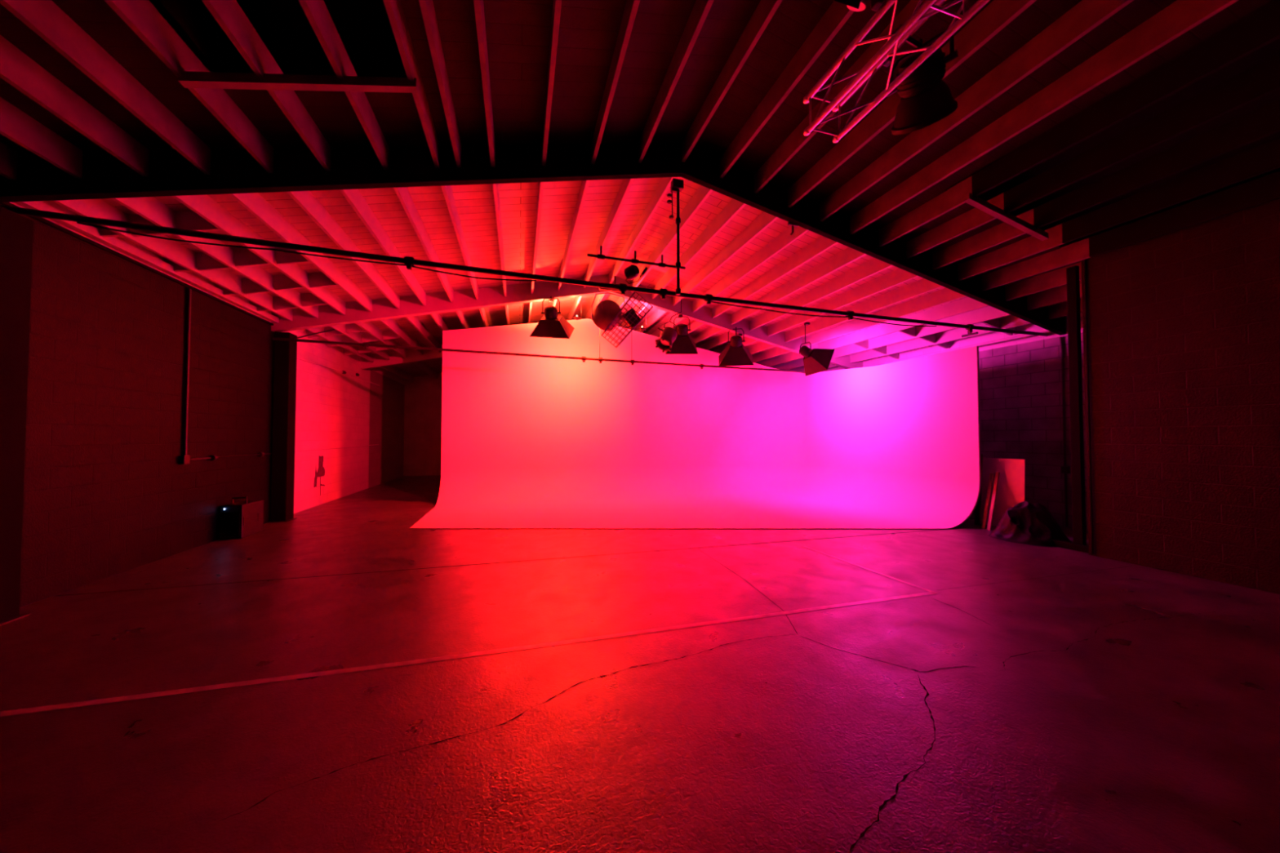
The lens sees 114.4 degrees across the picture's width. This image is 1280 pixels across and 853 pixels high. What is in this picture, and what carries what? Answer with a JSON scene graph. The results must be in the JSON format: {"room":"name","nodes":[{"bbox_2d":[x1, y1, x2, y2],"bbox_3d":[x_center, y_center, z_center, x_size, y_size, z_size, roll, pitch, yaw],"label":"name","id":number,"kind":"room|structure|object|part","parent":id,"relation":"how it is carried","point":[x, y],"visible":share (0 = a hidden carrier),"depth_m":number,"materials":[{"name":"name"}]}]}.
{"room":"studio","nodes":[
{"label":"studio","id":0,"kind":"room"},
{"bbox_2d":[0,200,404,607],"bbox_3d":[-6.872,-0.397,6.281,0.240,4.500,23.900,0,-1,-16],"label":"wall","id":1,"kind":"structure","parent":0,"point":[107,492],"depth_m":5.56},
{"bbox_3d":[-5.974,-2.142,3.616,0.040,0.035,9.700,0,-1,-16],"label":"plate","id":2,"kind":"part","parent":1,"relation":"part of","materials":[{"name":"paint"}]},
{"bbox_2d":[178,288,218,464],"bbox_3d":[-6.764,-0.742,6.370,0.093,2.605,0.685,0,-1,-16],"label":"conduit","id":3,"kind":"object","parent":1,"relation":"attached to","point":[184,459],"visible":1,"depth_m":6.10,"materials":[{"name":"black metal"}]},
{"bbox_2d":[297,328,335,338],"bbox_3d":[-7.054,-1.954,8.872,0.880,0.326,0.128,0,-1,-16],"label":"diagonal brace","id":4,"kind":"object","parent":1,"relation":"attached to","point":[332,329],"visible":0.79,"depth_m":8.92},
{"bbox_2d":[294,444,378,452],"bbox_3d":[-8.278,0.603,11.510,0.092,0.105,6.230,0,-1,-16],"label":"conduit","id":5,"kind":"object","parent":1,"relation":"attached to","point":[375,444],"visible":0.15,"depth_m":10.79,"materials":[{"name":"white metal"}]},
{"bbox_2d":[297,357,379,386],"bbox_3d":[-8.300,-1.533,11.571,0.090,0.218,6.200,0,-1,-16],"label":"conduit","id":6,"kind":"object","parent":1,"relation":"attached to","point":[342,371],"visible":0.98,"depth_m":11.50,"materials":[{"name":"white metal"}]},
{"bbox_2d":[0,204,1048,336],"bbox_3d":[0.923,-1.897,5.978,14.571,0.320,0.112,0,-1,-16],"label":"pipe","id":7,"kind":"object","parent":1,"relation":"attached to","point":[410,262],"visible":1,"depth_m":4.96,"materials":[{"name":"metal"}]},
{"bbox_2d":[403,372,442,475],"bbox_3d":[-3.182,-0.713,19.933,15.000,5.800,0.200,0,-1,-16],"label":"wall","id":8,"kind":"structure","parent":0,"point":[422,456],"depth_m":17.97,"materials":[{"name":"white paint"}]},
{"bbox_2d":[0,475,1279,852],"bbox_3d":[0.209,2.002,8.300,15.200,0.203,24.500,0,-1,-16],"label":"floor","id":9,"kind":"structure","parent":0,"point":[340,676],"depth_m":2.68,"materials":[{"name":"concrete"}]},
{"bbox_2d":[0,205,33,625],"bbox_3d":[-5.910,-0.101,3.773,0.280,3.787,0.380,0,-1,-16],"label":"column","id":10,"kind":"structure","parent":9,"relation":"on","point":[16,230],"depth_m":3.83,"materials":[{"name":"black paint"}]},
{"bbox_3d":[-5.910,1.786,3.727,0.280,0.012,0.380,0,-1,-16],"label":"plate","id":11,"kind":"part","parent":10,"relation":"part of","materials":[{"name":"black metal"}]},
{"bbox_2d":[218,496,263,539],"bbox_3d":[-6.864,1.537,7.126,0.318,0.674,0.632,0,-1,-16],"label":"loudspeaker","id":12,"kind":"object","parent":9,"relation":"on","point":[243,518],"visible":1,"depth_m":6.89,"materials":[{"name":"black plastic"}]},
{"bbox_2d":[220,511,239,537],"bbox_3d":[-6.781,1.615,6.826,0.250,0.400,0.012,0,-1,-16],"label":"grille","id":13,"kind":"object","parent":12,"relation":"attached to","point":[229,521],"depth_m":6.82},
{"bbox_3d":[-6.844,1.255,7.051,0.222,0.114,0.032,0,-1,-16],"label":"carry handle","id":14,"kind":"part","parent":12,"relation":"part of","materials":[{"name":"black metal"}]},
{"bbox_3d":[-6.658,1.591,6.973,0.008,0.140,0.140,0,-1,-16],"label":"panel","id":15,"kind":"part","parent":12,"relation":"part of","materials":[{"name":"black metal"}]},
{"bbox_3d":[-6.771,1.600,7.356,0.008,0.140,0.140,0,-1,-16],"label":"panel","id":16,"kind":"part","parent":12,"relation":"part of","materials":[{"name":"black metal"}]},
{"bbox_2d":[266,331,297,523],"bbox_3d":[-7.247,0.002,8.402,0.340,3.807,0.380,0,-1,-16],"label":"column","id":17,"kind":"structure","parent":9,"relation":"on","point":[282,476],"depth_m":8.28,"materials":[{"name":"black paint"}]},
{"bbox_3d":[-7.247,1.899,8.356,0.340,0.012,0.380,0,-1,-16],"label":"plate","id":18,"kind":"part","parent":17,"relation":"part of","materials":[{"name":"black metal"}]},
{"bbox_2d":[409,318,981,528],"bbox_3d":[0.674,-0.610,9.303,10.360,5.075,6.000,0,-1,-16],"label":"cyclorama","id":19,"kind":"object","parent":9,"relation":"on","point":[528,442],"visible":0.98,"depth_m":11.15,"materials":[{"name":"white paint"}]},
{"bbox_2d":[981,473,994,528],"bbox_3d":[6.530,1.390,7.746,0.454,1.000,0.056,1,-2,-30],"label":"plank","id":20,"kind":"object","parent":9,"relation":"on","point":[991,475],"visible":1,"depth_m":7.73,"materials":[{"name":"brown wood"}]},
{"bbox_2d":[986,471,999,529],"bbox_3d":[6.553,1.372,7.649,0.463,1.030,0.056,1,-2,-30],"label":"plank","id":21,"kind":"object","parent":9,"relation":"on","point":[997,474],"visible":1,"depth_m":7.64,"materials":[{"name":"brown wood"}]},
{"bbox_2d":[980,457,1026,526],"bbox_3d":[6.998,1.246,7.819,0.486,1.290,0.740,0,-1,-16],"label":"board","id":22,"kind":"object","parent":9,"relation":"on","point":[1011,491],"visible":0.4,"depth_m":7.73,"materials":[{"name":"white wood"}]},
{"bbox_2d":[988,501,1072,546],"bbox_3d":[6.450,1.558,6.853,1.056,0.612,1.009,0,-1,-16],"label":"heap","id":23,"kind":"object","parent":9,"relation":"on","point":[1025,522],"visible":0.99,"depth_m":6.71,"materials":[{"name":"black fabric"}]},
{"bbox_2d":[1066,266,1086,545],"bbox_3d":[6.643,-0.297,6.282,0.160,4.300,0.200,0,-1,-16],"label":"column","id":24,"kind":"structure","parent":9,"relation":"on","point":[1072,273],"depth_m":6.26,"materials":[{"name":"black paint"}]},
{"bbox_2d":[0,0,1279,382],"bbox_3d":[0.209,-2.805,8.417,15.000,2.177,24.300,0,-1,-16],"label":"ceiling","id":25,"kind":"structure","parent":0,"point":[525,136],"depth_m":4.57,"materials":[{"name":"wood"}]},
{"bbox_2d":[528,296,574,338],"bbox_3d":[-2.122,-2.558,9.935,0.938,1.012,0.760,0,-1,3],"label":"floodlight","id":26,"kind":"object","parent":25,"relation":"hanging from","point":[551,325],"visible":1,"depth_m":9.68,"materials":[{"name":"black metal"}]},
{"bbox_2d":[528,315,574,338],"bbox_3d":[-2.119,-2.368,9.972,0.961,0.634,0.641,0,-1,1],"label":"hood","id":27,"kind":"object","parent":26,"relation":"attached to","point":[549,326],"depth_m":9.68,"materials":[{"name":"black metal"}]},
{"bbox_2d":[573,315,580,319],"bbox_3d":[-1.658,-3.101,10.848,0.196,0.602,0.196,-1,-2,29],"label":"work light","id":28,"kind":"object","parent":25,"relation":"hanging from","point":[576,317],"visible":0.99,"depth_m":10.80,"materials":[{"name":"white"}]},
{"bbox_2d":[599,328,599,357],"bbox_3d":[-0.986,-2.393,10.121,0.012,1.480,0.010,0,-1,-16],"label":"wire","id":29,"kind":"object","parent":25,"relation":"hanging from","point":[599,328],"visible":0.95,"depth_m":10.11,"materials":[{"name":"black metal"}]},
{"bbox_2d":[271,337,802,372],"bbox_3d":[-1.360,-1.636,9.992,12.450,0.206,0.098,0,-1,-16],"label":"pipe","id":30,"kind":"object","parent":29,"relation":"hanging from","point":[364,344],"visible":1,"depth_m":9.55,"materials":[{"name":"metal"}]},
{"bbox_2d":[591,275,653,347],"bbox_3d":[-0.428,-2.643,9.558,1.389,1.710,0.690,0,-1,-16],"label":"floodlight","id":31,"kind":"object","parent":25,"relation":"hanging from","point":[607,314],"visible":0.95,"depth_m":9.33,"materials":[{"name":"black metal"}]},
{"bbox_3d":[-0.641,-3.227,9.585,0.620,0.160,0.120,0,-1,-16],"label":"mounting plate","id":32,"kind":"part","parent":31,"relation":"part of","materials":[{"name":"black metal"}]},
{"bbox_2d":[638,308,646,330],"bbox_3d":[0.059,-2.933,11.243,0.196,0.646,0.196,-1,-2,29],"label":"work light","id":33,"kind":"object","parent":25,"relation":"hanging from","point":[642,328],"visible":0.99,"depth_m":11.23,"materials":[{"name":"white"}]},
{"bbox_2d":[655,298,681,352],"bbox_3d":[0.646,-2.463,9.963,0.460,1.340,0.686,-1,-2,34],"label":"spotlight","id":34,"kind":"object","parent":25,"relation":"hanging from","point":[668,336],"visible":1,"depth_m":9.86,"materials":[{"name":"black metal"}]},
{"bbox_2d":[666,177,683,295],"bbox_3d":[0.489,-2.638,5.746,0.225,1.595,0.105,0,-1,-16],"label":"pipe","id":35,"kind":"object","parent":25,"relation":"hanging from","point":[677,185],"visible":1,"depth_m":5.75,"materials":[{"name":"metal"}]},
{"bbox_2d":[586,245,685,269],"bbox_3d":[-0.029,-2.330,5.699,1.400,0.182,0.063,0,-1,-16],"label":"pipe","id":36,"kind":"object","parent":35,"relation":"attached to","point":[601,256],"visible":1,"depth_m":5.66,"materials":[{"name":"metal"}]},
{"bbox_2d":[624,264,647,284],"bbox_3d":[-0.059,-2.077,5.678,0.320,0.279,0.207,0,-1,-16],"label":"spotlight","id":37,"kind":"object","parent":36,"relation":"hanging from","point":[632,272],"visible":1,"depth_m":5.62,"materials":[{"name":"black metal"}]},
{"bbox_3d":[0.048,-2.136,5.716,0.092,0.116,0.100,0,-1,-16],"label":"lamp shade","id":38,"kind":"part","parent":37,"relation":"part of","materials":[{"name":"black metal"}]},
{"bbox_2d":[665,314,697,354],"bbox_3d":[1.089,-2.387,10.877,0.840,1.036,0.736,0,-1,1],"label":"floodlight","id":39,"kind":"object","parent":25,"relation":"hanging from","point":[683,344],"visible":0.89,"depth_m":10.66,"materials":[{"name":"black metal"}]},
{"bbox_2d":[665,333,697,354],"bbox_3d":[1.090,-2.171,10.929,0.840,0.607,0.622,0,-1,1],"label":"hood","id":40,"kind":"object","parent":39,"relation":"attached to","point":[683,344],"depth_m":10.66,"materials":[{"name":"black metal"}]},
{"bbox_2d":[718,327,753,366],"bbox_3d":[2.623,-2.153,11.303,0.920,1.036,0.767,0,-1,10],"label":"floodlight","id":41,"kind":"object","parent":25,"relation":"hanging from","point":[735,353],"visible":1,"depth_m":11.10,"materials":[{"name":"black metal"}]},
{"bbox_2d":[718,343,753,366],"bbox_3d":[2.634,-1.948,11.362,0.920,0.630,0.637,0,-1,10],"label":"hood","id":42,"kind":"object","parent":41,"relation":"attached to","point":[735,354],"depth_m":11.11,"materials":[{"name":"black metal"}]},
{"bbox_2d":[787,222,798,235],"bbox_3d":[2.304,-3.039,6.218,0.160,0.320,0.041,0,-1,-16],"label":"bracket","id":43,"kind":"object","parent":25,"relation":"attached to","point":[789,224],"visible":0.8,"depth_m":6.21,"materials":[{"name":"black metal"}]},
{"bbox_2d":[799,321,834,376],"bbox_3d":[4.251,-1.899,10.024,0.779,1.258,0.670,1,-2,-32],"label":"floodlight","id":44,"kind":"object","parent":25,"relation":"hanging from","point":[815,360],"visible":1,"depth_m":9.88,"materials":[{"name":"black metal"}]},
{"bbox_2d":[803,348,834,376],"bbox_3d":[4.291,-1.569,10.064,0.555,0.601,0.723,1,-2,-23],"label":"hood","id":45,"kind":"object","parent":44,"relation":"attached to","point":[816,360],"depth_m":9.87,"materials":[{"name":"black metal"}]},
{"bbox_2d":[803,0,990,142],"bbox_3d":[1.917,-3.013,1.746,0.334,1.344,3.330,0,-1,-16],"label":"lighting truss","id":46,"kind":"object","parent":25,"relation":"hanging from","point":[928,8],"visible":1,"depth_m":2.73,"materials":[{"name":"metal"}]},
{"bbox_2d":[833,0,884,11],"bbox_3d":[1.318,-2.856,2.535,0.371,0.505,0.395,0,-1,-16],"label":"floodlight","id":47,"kind":"object","parent":46,"relation":"attached to","point":[852,5],"visible":1,"depth_m":2.61,"materials":[{"name":"black metal"}]},
{"bbox_2d":[833,0,861,8],"bbox_3d":[1.295,-2.797,2.618,0.276,0.275,0.195,0,-1,-8],"label":"hood","id":48,"kind":"object","parent":47,"relation":"attached to","point":[851,4],"depth_m":2.61,"materials":[{"name":"black metal"}]},
{"bbox_2d":[882,24,958,134],"bbox_3d":[2.080,-2.540,3.057,0.437,0.647,0.628,-1,-2,36],"label":"floodlight","id":49,"kind":"object","parent":46,"relation":"hanging from","point":[926,100],"visible":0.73,"depth_m":2.99,"materials":[{"name":"black metal"}]},
{"bbox_3d":[1.966,-2.809,3.001,0.218,0.078,0.037,0,-1,-16],"label":"stem","id":50,"kind":"part","parent":49,"relation":"part of","materials":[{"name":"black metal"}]},
{"bbox_2d":[891,80,957,134],"bbox_3d":[2.163,-2.405,3.168,0.392,0.383,0.400,0,-1,-16],"label":"hood","id":51,"kind":"object","parent":49,"relation":"attached to","point":[932,100],"depth_m":3.02,"materials":[{"name":"black metal"}]},
{"bbox_2d":[884,334,1032,364],"bbox_3d":[7.204,-1.764,9.662,0.054,0.055,3.400,0,-1,-16],"label":"conduit","id":52,"kind":"object","parent":25,"relation":"attached to","point":[1021,335],"visible":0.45,"depth_m":9.16,"materials":[{"name":"white metal"}]},
{"bbox_2d":[961,330,977,337],"bbox_3d":[6.795,-1.927,8.504,0.050,0.112,0.300,0,-1,-16],"label":"bracket","id":53,"kind":"object","parent":25,"relation":"attached to","point":[968,334],"visible":0.88,"depth_m":8.49,"materials":[{"name":"black metal"}]},
{"bbox_2d":[826,312,1088,530],"bbox_3d":[6.224,-0.105,14.140,0.200,4.300,16.180,0,-1,-16],"label":"wall","id":54,"kind":"structure","parent":0,"point":[1020,379],"depth_m":8.29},
{"bbox_2d":[1059,337,1070,526],"bbox_3d":[7.960,0.088,7.733,0.070,3.561,0.110,0,-1,-16],"label":"conduit","id":55,"kind":"object","parent":54,"relation":"attached to","point":[1065,469],"visible":1,"depth_m":7.73,"materials":[{"name":"black metal"}]},
{"bbox_2d":[1080,168,1279,594],"bbox_3d":[7.688,-0.646,2.230,0.240,5.200,7.920,0,-1,-16],"label":"wall","id":56,"kind":"structure","parent":0,"point":[1184,324],"depth_m":5.05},
{"bbox_2d":[1052,540,1088,553],"bbox_3d":[6.500,1.809,6.293,0.090,0.090,0.600,0,-1,-16],"label":"trim","id":57,"kind":"structure","parent":56,"relation":"attached to","point":[1064,544],"depth_m":6.19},
{"bbox_2d":[1084,259,1093,554],"bbox_3d":[6.459,-0.315,5.937,0.023,4.280,0.020,0,-1,-16],"label":"conduit","id":58,"kind":"object","parent":56,"relation":"attached to","point":[1085,263],"visible":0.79,"depth_m":5.93,"materials":[{"name":"white metal"}]}
]}

